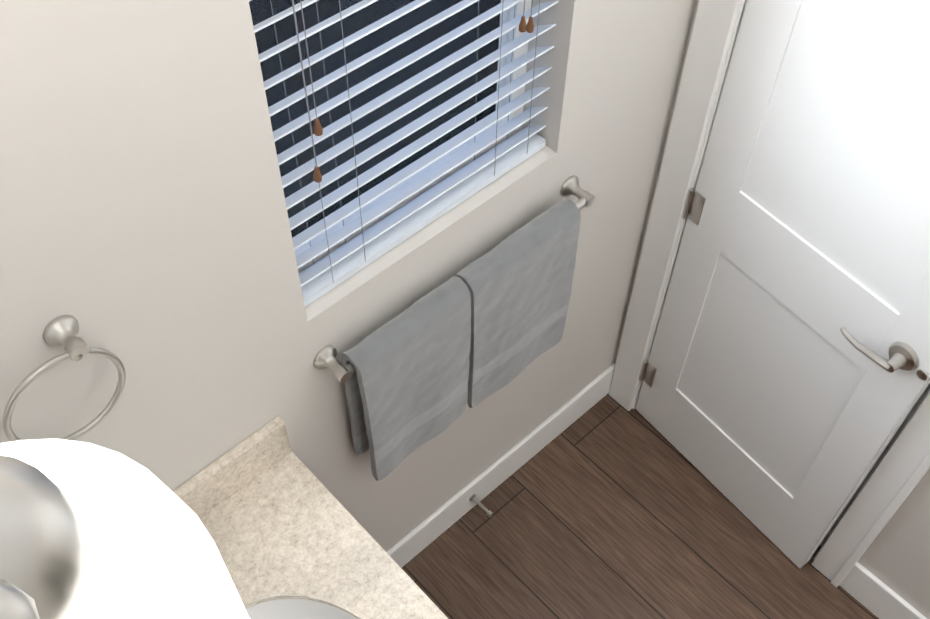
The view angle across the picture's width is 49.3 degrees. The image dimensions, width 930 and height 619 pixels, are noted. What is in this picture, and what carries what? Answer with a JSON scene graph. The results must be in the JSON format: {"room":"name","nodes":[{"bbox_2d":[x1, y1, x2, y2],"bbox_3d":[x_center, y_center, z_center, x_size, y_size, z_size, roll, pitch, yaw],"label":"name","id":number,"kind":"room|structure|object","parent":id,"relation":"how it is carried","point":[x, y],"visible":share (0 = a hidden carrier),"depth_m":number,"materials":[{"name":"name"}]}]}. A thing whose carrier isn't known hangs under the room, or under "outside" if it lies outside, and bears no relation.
{"room":"bathroom","nodes":[
{"label":"bathroom","id":0,"kind":"room"},
{"bbox_2d":[0,0,695,551],"bbox_3d":[0.216,-0.515,1.880,2.750,2.740,0.150,-36,61,-25],"label":"wall","id":1,"kind":"structure","parent":0,"point":[146,232],"depth_m":1.50,"materials":[{"name":"grey paint"}]},
{"bbox_2d":[3,315,125,440],"bbox_3d":[-0.529,0.103,1.320,0.168,0.182,0.052,-36,61,-25],"label":"towel ring","id":2,"kind":"object","parent":1,"relation":"attached to","point":[62,330],"visible":0.88,"depth_m":1.28,"materials":[{"name":"silver metal"}]},
{"bbox_2d":[249,0,531,271],"bbox_3d":[-0.114,-0.562,1.398,0.596,1.166,0.040,-36,61,-25],"label":"window","id":3,"kind":"structure","parent":1,"relation":"in","point":[508,15],"depth_m":1.79,"materials":[{"name":"glass"}]},
{"bbox_2d":[249,0,558,306],"bbox_3d":[-0.065,-0.522,1.366,0.589,1.161,0.067,-36,61,-25],"label":"window blind","id":4,"kind":"object","parent":3,"relation":"attached to","point":[326,274],"visible":0.88,"depth_m":1.67,"materials":[{"name":"white plastic"}]},
{"bbox_2d":[313,175,595,383],"bbox_3d":[0.002,-0.066,1.903,0.672,0.048,0.062,-36,61,-25],"label":"towel rail","id":5,"kind":"object","parent":1,"relation":"attached to","point":[325,357],"visible":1,"depth_m":1.77,"materials":[{"name":"silver metal"}]},
{"bbox_2d":[341,276,470,480],"bbox_3d":[-0.104,0.143,1.967,0.263,0.419,0.069,-36,61,-25],"label":"hanging towel","id":6,"kind":"object","parent":5,"relation":"hanging from","point":[406,387],"visible":0.98,"depth_m":1.89,"materials":[{"name":"grey fabric"}]},
{"bbox_2d":[454,199,580,407],"bbox_3d":[0.108,-0.008,2.096,0.313,0.434,0.068,-36,61,-25],"label":"hanging towel","id":7,"kind":"object","parent":5,"relation":"hanging from","point":[518,282],"visible":0.96,"depth_m":2.01,"materials":[{"name":"grey fabric"}]},
{"bbox_2d":[386,363,614,567],"bbox_3d":[0.049,0.479,2.756,1.053,0.135,0.014,-36,61,-25],"label":"baseboard","id":8,"kind":"structure","parent":1,"relation":"attached to","point":[437,523],"depth_m":2.77,"materials":[{"name":"white wood"}]},
{"bbox_2d":[469,494,492,517],"bbox_3d":[0.045,0.526,2.710,0.022,0.022,0.075,-36,61,-25],"label":"door stop","id":9,"kind":"object","parent":8,"relation":"attached to","point":[489,513],"visible":1,"depth_m":2.71,"materials":[{"name":"silver metal"}]},
{"bbox_2d":[401,393,878,618],"bbox_3d":[1.478,1.509,2.108,2.870,0.060,4.037,-36,61,-25],"label":"floor","id":10,"kind":"structure","parent":0,"point":[607,506],"depth_m":2.72,"materials":[{"name":"brown wood"}]},
{"bbox_2d":[172,416,447,618],"bbox_3d":[0.199,1.268,1.603,0.585,1.000,2.156,-36,61,-25],"label":"bathroom vanity","id":11,"kind":"object","parent":10,"relation":"on","point":[290,535],"visible":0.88,"depth_m":1.75,"materials":[{"name":"beige stone"}]},
{"bbox_2d":[614,0,929,618],"bbox_3d":[1.814,0.504,1.120,0.120,2.740,3.887,-36,61,-25],"label":"wall","id":12,"kind":"structure","parent":0,"point":[895,557],"depth_m":2.37,"materials":[{"name":"grey paint"}]},
{"bbox_2d":[609,0,929,586],"bbox_3d":[0.768,-0.320,1.865,0.144,2.540,0.811,-36,61,-25],"label":"door frame","id":13,"kind":"structure","parent":12,"relation":"attached to","point":[901,470],"depth_m":2.29,"materials":[{"name":"white wood"}]},
{"bbox_2d":[635,0,929,568],"bbox_3d":[0.702,-0.252,1.863,0.140,2.438,0.644,-36,61,-25],"label":"door","id":14,"kind":"structure","parent":12,"relation":"in","point":[784,376],"depth_m":2.09,"materials":[{"name":"white wood"}]},
{"bbox_2d":[839,562,926,618],"bbox_3d":[1.128,0.801,2.525,0.013,0.135,0.418,-36,61,-25],"label":"baseboard","id":15,"kind":"structure","parent":12,"relation":"attached to","point":[870,592],"depth_m":2.56,"materials":[{"name":"white wood"}]},
{"bbox_3d":[0.488,1.388,0.417,0.120,2.740,4.037,-36,61,-25],"label":"wall mirror","id":16,"kind":"object","parent":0,"visible":0},
{"bbox_2d":[0,438,249,618],"bbox_3d":[-0.324,-0.025,0.410,0.190,0.228,0.622,-36,61,-25],"label":"sconce","id":17,"kind":"object","parent":16,"relation":"attached to","point":[90,531],"visible":1,"depth_m":0.29,"materials":[{"name":"white glass"}]}
]}

